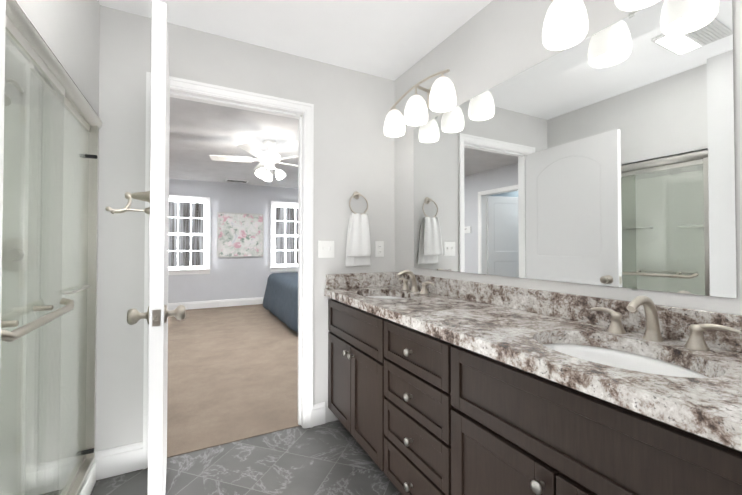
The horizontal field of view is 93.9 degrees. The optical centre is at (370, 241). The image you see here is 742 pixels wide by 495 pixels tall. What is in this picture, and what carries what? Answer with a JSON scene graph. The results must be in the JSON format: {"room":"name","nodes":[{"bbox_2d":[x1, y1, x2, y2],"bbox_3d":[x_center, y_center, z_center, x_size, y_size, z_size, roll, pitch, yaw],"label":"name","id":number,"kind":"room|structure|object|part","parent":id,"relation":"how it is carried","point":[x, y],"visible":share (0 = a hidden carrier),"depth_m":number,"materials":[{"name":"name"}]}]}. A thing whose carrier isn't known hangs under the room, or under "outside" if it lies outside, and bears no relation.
{"room":"bathroom","nodes":[
{"label":"bathroom","id":0,"kind":"room"},
{"bbox_2d":[0,0,5,357],"bbox_3d":[-1.176,-0.024,0.442,0.973,2.440,0.145,0,-1,-27],"label":"wall","id":1,"kind":"structure","parent":0,"point":[2,40],"depth_m":0.73,"materials":[{"name":"paint"}]},
{"bbox_2d":[5,0,99,116],"bbox_3d":[-1.169,-0.942,1.227,0.100,0.582,1.220,0,-1,-27],"label":"wall","id":2,"kind":"structure","parent":0,"point":[68,31],"depth_m":1.41,"materials":[{"name":"paint"}]},
{"bbox_2d":[5,5,394,451],"bbox_3d":[-0.303,0.004,2.417,5.240,2.440,0.120,0,-1,-27],"label":"wall","id":3,"kind":"structure","parent":0,"point":[125,53],"depth_m":1.99,"materials":[{"name":"paint"}]},
{"bbox_2d":[94,441,142,479],"bbox_3d":[-1.310,1.141,1.804,0.206,0.140,0.014,0,-1,-27],"label":"baseboard","id":4,"kind":"structure","parent":3,"relation":"attached to","point":[119,460],"depth_m":1.80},
{"bbox_2d":[143,72,313,469],"bbox_3d":[-0.801,0.151,2.078,0.937,2.128,0.021,0,-1,-27],"label":"door frame","id":5,"kind":"structure","parent":3,"relation":"attached to","point":[307,109],"depth_m":2.23,"materials":[{"name":"white wood"}]},
{"bbox_2d":[170,88,303,427],"bbox_3d":[-0.834,0.174,2.140,0.851,2.085,0.124,0,-1,-27],"label":"lining","id":6,"kind":"object","parent":3,"relation":"attached to","point":[211,99],"visible":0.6,"depth_m":2.29,"materials":[{"name":"white wood"}]},
{"bbox_2d":[148,0,168,494],"bbox_3d":[-0.945,0.179,1.560,0.043,2.042,0.808,0,-1,-29],"label":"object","id":7,"kind":"structure","parent":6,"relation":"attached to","point":[158,236],"depth_m":1.21,"materials":[{"name":"white wood"}]},
{"bbox_2d":[127,305,185,324],"bbox_3d":[-0.781,0.268,1.267,0.184,0.066,0.066,0,-1,-29],"label":"door knob","id":8,"kind":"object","parent":7,"relation":"attached to","point":[134,316],"depth_m":1.25,"materials":[{"name":"silver metal"}]},
{"bbox_3d":[-0.831,0.267,1.239,0.070,0.066,0.066,0,-1,-29],"label":"knob","id":9,"kind":"part","parent":8,"relation":"part of","materials":[{"name":"silver metal"}]},
{"bbox_3d":[-0.732,0.268,1.295,0.070,0.066,0.066,0,-1,-29],"label":"knob","id":10,"kind":"part","parent":8,"relation":"part of","materials":[{"name":"silver metal"}]},
{"bbox_2d":[152,310,160,326],"bbox_3d":[-0.747,0.267,1.206,0.025,0.056,0.002,0,-1,-28],"label":"latch plate","id":11,"kind":"object","parent":7,"relation":"attached to","point":[156,313],"visible":1,"depth_m":1.21,"materials":[{"name":"silver metal"}]},
{"bbox_2d":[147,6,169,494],"bbox_3d":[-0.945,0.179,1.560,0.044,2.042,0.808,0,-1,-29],"label":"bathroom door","id":12,"kind":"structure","parent":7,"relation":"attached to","point":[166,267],"depth_m":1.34,"materials":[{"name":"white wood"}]},
{"bbox_2d":[313,402,324,426],"bbox_3d":[-0.347,1.149,2.303,0.088,0.140,0.014,0,-1,-27],"label":"baseboard","id":13,"kind":"structure","parent":3,"relation":"attached to","point":[318,413],"depth_m":2.30,"materials":[{"name":"white wood"}]},
{"bbox_2d":[318,241,333,257],"bbox_3d":[-0.300,0.053,2.341,0.116,0.116,0.016,0,-1,-27],"label":"light switch","id":14,"kind":"object","parent":3,"relation":"attached to","point":[325,249],"visible":1,"depth_m":2.34,"materials":[{"name":"white plastic"}]},
{"bbox_2d":[345,191,370,265],"bbox_3d":[-0.086,-0.090,2.422,0.204,0.527,0.073,0,-1,-27],"label":"towel","id":15,"kind":"object","parent":3,"relation":"attached to","point":[358,249],"visible":0.98,"depth_m":2.40,"materials":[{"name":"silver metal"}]},
{"bbox_2d":[324,272,391,289],"bbox_3d":[-0.069,0.274,2.453,0.523,0.100,0.020,0,-1,-27],"label":"backsplash","id":16,"kind":"structure","parent":3,"relation":"attached to","point":[333,281],"depth_m":2.43,"materials":[{"name":"multicoloured stone"}]},
{"bbox_2d":[375,241,383,256],"bbox_3d":[0.063,0.056,2.533,0.072,0.116,0.009,0,-1,-27],"label":"wall outlet","id":17,"kind":"object","parent":3,"relation":"attached to","point":[379,248],"visible":1,"depth_m":2.53,"materials":[{"name":"white plastic"}]},
{"bbox_2d":[168,178,297,302],"bbox_3d":[-2.629,0.069,7.007,2.775,2.440,0.120,0,-1,-27],"label":"wall","id":18,"kind":"structure","parent":0,"point":[235,277],"depth_m":6.85,"materials":[{"name":"paint"}]},
{"bbox_2d":[168,195,210,274],"bbox_3d":[-3.513,-0.114,6.522,0.910,1.472,0.170,0,-1,-27],"label":"bedroom window","id":19,"kind":"structure","parent":18,"relation":"in","point":[190,269],"depth_m":6.61,"materials":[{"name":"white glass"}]},
{"bbox_2d":[169,199,205,202],"bbox_3d":[-3.509,-0.758,6.523,0.716,0.040,0.040,0,-1,-27],"label":"roll","id":20,"kind":"object","parent":19,"relation":"attached to","point":[174,200],"visible":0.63,"depth_m":6.53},
{"bbox_2d":[168,297,263,310],"bbox_3d":[-2.640,1.214,6.909,5.000,0.140,0.014,0,-1,-27],"label":"baseboard","id":21,"kind":"structure","parent":18,"relation":"attached to","point":[219,303],"depth_m":6.72,"materials":[{"name":"white wood"}]},
{"bbox_2d":[217,212,263,257],"bbox_3d":[-2.602,-0.125,6.936,0.875,0.885,0.034,0,-1,-27],"label":"painting","id":22,"kind":"object","parent":18,"relation":"attached to","point":[240,234],"visible":0.98,"depth_m":6.92,"materials":[{"name":"multicoloured fabric"}]},
{"bbox_2d":[270,201,297,271],"bbox_3d":[-1.722,-0.101,7.451,0.911,1.472,0.170,0,-1,-27],"label":"bedroom window","id":23,"kind":"structure","parent":18,"relation":"in","point":[274,267],"depth_m":7.35,"materials":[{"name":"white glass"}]},
{"bbox_2d":[274,205,297,207],"bbox_3d":[-1.717,-0.745,7.451,0.717,0.040,0.040,0,-1,-27],"label":"roll","id":24,"kind":"object","parent":23,"relation":"attached to","point":[285,206],"visible":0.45,"depth_m":7.38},
{"bbox_2d":[167,304,300,457],"bbox_3d":[-2.091,1.274,4.328,6.400,0.054,5.100,0,-1,-27],"label":"floor","id":25,"kind":"structure","parent":0,"point":[232,373],"depth_m":3.13,"materials":[{"name":"beige carpet"}]},
{"bbox_2d":[263,272,297,332],"bbox_3d":[-0.526,0.696,5.880,2.190,1.146,2.232,0,-1,-27],"label":"bed","id":26,"kind":"object","parent":25,"relation":"on","point":[280,300],"visible":0.25,"depth_m":5.13,"materials":[{"name":"blue fabric"}]},
{"bbox_2d":[91,420,401,494],"bbox_3d":[-0.159,1.220,0.318,2.680,0.050,3.800,0,-1,-27],"label":"floor","id":27,"kind":"structure","parent":0,"point":[332,458],"depth_m":1.84,"materials":[{"name":"tile"}]},
{"bbox_2d":[0,0,101,494],"bbox_3d":[-1.495,0.232,1.043,0.956,1.946,1.215,0,-1,-27],"label":"shower stall","id":28,"kind":"object","parent":27,"relation":"on","point":[48,314],"visible":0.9,"depth_m":1.46,"materials":[{"name":"glass"}]},
{"bbox_3d":[-0.913,0.207,0.865,0.045,0.016,0.016,0,-1,-27],"label":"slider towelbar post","id":29,"kind":"part","parent":28,"relation":"part of","materials":[{"name":"silver metal"}]},
{"bbox_3d":[-1.618,-0.689,1.559,0.017,0.091,0.209,0,-1,-27],"label":"shower arm","id":30,"kind":"part","parent":28,"relation":"part of"},
{"bbox_3d":[-1.023,0.239,1.020,0.006,1.630,0.642,0,-1,-27],"label":"slider glass","id":31,"kind":"part","parent":28,"relation":"part of","materials":[{"name":"clear glass"}]},
{"bbox_3d":[-1.028,0.210,1.087,0.045,0.016,0.016,0,-1,-27],"label":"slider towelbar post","id":32,"kind":"part","parent":28,"relation":"part of","materials":[{"name":"silver metal"}]},
{"bbox_3d":[-1.248,0.245,1.407,0.006,1.630,0.692,0,-1,-27],"label":"slider glass","id":33,"kind":"part","parent":28,"relation":"part of","materials":[{"name":"clear glass"}]},
{"bbox_3d":[-1.291,0.212,1.531,0.031,0.012,0.282,0,-1,-27],"label":"slider pull","id":34,"kind":"part","parent":28,"relation":"part of","materials":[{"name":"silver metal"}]},
{"bbox_3d":[-1.142,0.252,1.224,0.050,1.680,1.174,0,-1,-27],"label":"slider frame","id":35,"kind":"part","parent":28,"relation":"part of","materials":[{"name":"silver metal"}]},
{"bbox_2d":[324,294,741,494],"bbox_3d":[0.399,0.784,1.544,0.560,0.855,2.052,0,-1,-27],"label":"bathroom vanity","id":36,"kind":"object","parent":27,"relation":"on","point":[441,386],"depth_m":1.08,"materials":[{"name":"brown wood"}]},
{"bbox_2d":[324,286,741,441],"bbox_3d":[0.407,0.333,1.543,0.553,0.044,2.072,0,-1,-27],"label":"countertop","id":37,"kind":"structure","parent":36,"relation":"on","point":[715,405],"depth_m":0.98,"materials":[{"name":"multicoloured stone"}]},
{"bbox_2d":[364,290,407,297],"bbox_3d":[0.087,0.432,2.125,0.390,0.161,0.509,0,-1,-27],"label":"sink","id":38,"kind":"object","parent":37,"relation":"in","point":[387,293],"depth_m":2.32,"materials":[{"name":"white ceramic"}]},
{"bbox_2d":[396,270,435,293],"bbox_3d":[0.234,0.251,2.204,0.158,0.140,0.383,0,-1,-27],"label":"faucet","id":39,"kind":"object","parent":37,"relation":"on","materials":[{"name":"silver metal"}]},
{"bbox_2d":[532,334,727,385],"bbox_3d":[0.684,0.416,0.974,0.390,0.161,0.510,0,-1,-27],"label":"sink","id":40,"kind":"object","parent":37,"relation":"in","point":[678,371],"depth_m":1.06,"materials":[{"name":"white ceramic"}]},
{"bbox_2d":[588,296,741,349],"bbox_3d":[0.830,0.235,1.053,0.158,0.140,0.384,0,-1,-27],"label":"faucet","id":41,"kind":"object","parent":37,"relation":"on","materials":[{"name":"silver metal"}]},
{"bbox_2d":[98,0,492,187],"bbox_3d":[-1.217,-1.242,2.677,6.640,0.060,9.140,0,-1,-27],"label":"ceiling","id":42,"kind":"structure","parent":0,"point":[394,40],"depth_m":2.12,"materials":[{"name":"paint"}]},
{"bbox_2d":[225,179,247,182],"bbox_3d":[-2.553,-1.150,6.601,0.400,0.013,0.200,0,-1,-27],"label":"ceiling vent","id":43,"kind":"object","parent":42,"relation":"in","point":[233,180],"visible":1,"depth_m":6.57,"materials":[{"name":"plastic"}]},
{"bbox_2d":[209,140,297,181],"bbox_3d":[-1.235,-0.946,4.173,1.292,0.489,1.243,0,-1,-27],"label":"ceiling fan","id":44,"kind":"object","parent":42,"relation":"hanging from","point":[269,159],"visible":0.98,"depth_m":4.07,"materials":[{"name":"white plastic"}]},
{"bbox_3d":[-1.284,-0.797,4.022,0.118,0.123,0.116,0,-1,-27],"label":"lamp shade","id":45,"kind":"part","parent":44,"relation":"part of","materials":[{"name":"white glass"}]},
{"bbox_3d":[-1.273,-0.793,4.257,0.116,0.123,0.121,0,-1,-27],"label":"lamp shade","id":46,"kind":"part","parent":44,"relation":"part of","materials":[{"name":"white glass"}]},
{"bbox_3d":[-1.212,-0.972,4.140,0.260,0.190,0.260,0,-1,-27],"label":"motor","id":47,"kind":"part","parent":44,"relation":"part of","materials":[{"name":"white metal"}]},
{"bbox_3d":[-1.075,-0.795,4.131,0.118,0.123,0.116,0,-1,-27],"label":"lamp shade","id":48,"kind":"part","parent":44,"relation":"part of","materials":[{"name":"white glass"}]},
{"bbox_2d":[394,0,741,314],"bbox_3d":[1.122,-0.017,0.906,0.120,2.440,3.875,0,-1,-27],"label":"wall","id":49,"kind":"structure","parent":0,"point":[492,44],"depth_m":1.71,"materials":[{"name":"paint"}]},
{"bbox_2d":[384,69,456,136],"bbox_3d":[0.306,-0.845,2.117,0.222,0.250,0.648,0,-1,-27],"label":"sconce","id":50,"kind":"object","parent":49,"relation":"attached to","point":[441,94],"visible":1,"depth_m":2.04,"materials":[{"name":"white glass"}]},
{"bbox_3d":[0.158,-0.797,2.321,0.148,0.160,0.148,0,-1,-27],"label":"lamp shade","id":51,"kind":"part","parent":50,"relation":"part of","materials":[{"name":"white glass"}]},
{"bbox_3d":[0.273,-0.800,2.099,0.148,0.160,0.148,0,-1,-27],"label":"lamp shade","id":52,"kind":"part","parent":50,"relation":"part of","materials":[{"name":"white glass"}]},
{"bbox_3d":[0.331,-0.935,2.131,0.136,0.038,0.017,0,-1,-27],"label":"post","id":53,"kind":"part","parent":50,"relation":"part of","materials":[{"name":"silver metal"}]},
{"bbox_3d":[0.388,-0.804,1.877,0.148,0.160,0.148,0,-1,-27],"label":"lamp shade","id":54,"kind":"part","parent":50,"relation":"part of","materials":[{"name":"white glass"}]},
{"bbox_2d":[542,0,588,50],"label":"sconce","id":55,"kind":"object","parent":49,"relation":"attached to","point":[565,24],"depth_m":1.22,"materials":[{"name":"white glass"}]},
{"bbox_3d":[0.706,-0.812,1.264,0.148,0.160,0.148,0,-1,-27],"label":"lamp shade","id":56,"kind":"part","parent":55,"relation":"part of","materials":[{"name":"white glass"}]},
{"bbox_2d":[392,272,741,349],"bbox_3d":[0.644,0.263,1.667,0.020,0.100,2.072,0,-1,-27],"label":"backsplash","id":57,"kind":"structure","parent":49,"relation":"attached to","point":[563,305],"depth_m":1.42,"materials":[{"name":"multicoloured stone"}]},
{"bbox_2d":[413,0,736,297],"bbox_3d":[0.654,-0.304,1.668,0.009,0.957,1.574,0,-1,-27],"label":"wall mirror","id":58,"kind":"object","parent":49,"relation":"attached to","point":[605,157],"visible":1,"depth_m":1.27,"materials":[{"name":"silver glass"}]},
{"bbox_2d":[615,0,660,10],"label":"sconce","id":59,"kind":"object","parent":49,"relation":"attached to","point":[624,5],"depth_m":1.10,"materials":[{"name":"white glass"}]},
{"bbox_3d":[0.821,-0.816,1.042,0.148,0.160,0.148,0,-1,-27],"label":"lamp shade","id":60,"kind":"part","parent":59,"relation":"part of","materials":[{"name":"white glass"}]},
{"label":"outside","id":61,"kind":"structure","parent":0,"visible":0},
{"bbox_2d":[168,202,297,266],"bbox_3d":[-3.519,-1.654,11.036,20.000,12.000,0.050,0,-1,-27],"label":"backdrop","id":62,"kind":"structure","parent":61,"point":[194,221],"depth_m":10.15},
{"label":"backplate","id":63,"kind":"object","parent":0,"visible":0},
{"bbox_2d":[125,191,149,202],"bbox_3d":[-0.891,-0.173,1.327,0.087,0.048,0.048,0,-1,-29],"label":"post","id":64,"kind":"object","parent":63,"relation":"attached to","point":[143,196],"visible":0.9,"depth_m":1.32,"materials":[{"name":"silver metal"}]},
{"bbox_2d":[112,197,131,212],"bbox_3d":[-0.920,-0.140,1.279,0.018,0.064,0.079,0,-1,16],"label":"hook","id":65,"kind":"object","parent":64,"relation":"attached to","point":[126,206],"visible":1,"depth_m":1.29,"materials":[{"name":"silver metal"}]},
{"bbox_2d":[145,207,149,213],"bbox_3d":[-0.864,-0.118,1.341,0.024,0.028,0.028,0,-1,-29],"label":"boss","id":66,"kind":"object","parent":63,"relation":"attached to","point":[147,210],"visible":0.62,"depth_m":1.33,"materials":[{"name":"silver metal"}]},
{"bbox_2d":[125,208,144,211],"bbox_3d":[-0.892,-0.119,1.310,0.007,0.008,0.070,-1,-1,38],"label":"brace","id":67,"kind":"object","parent":66,"relation":"attached to","point":[135,209],"visible":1,"depth_m":1.31,"materials":[{"name":"silver metal"}]}
]}

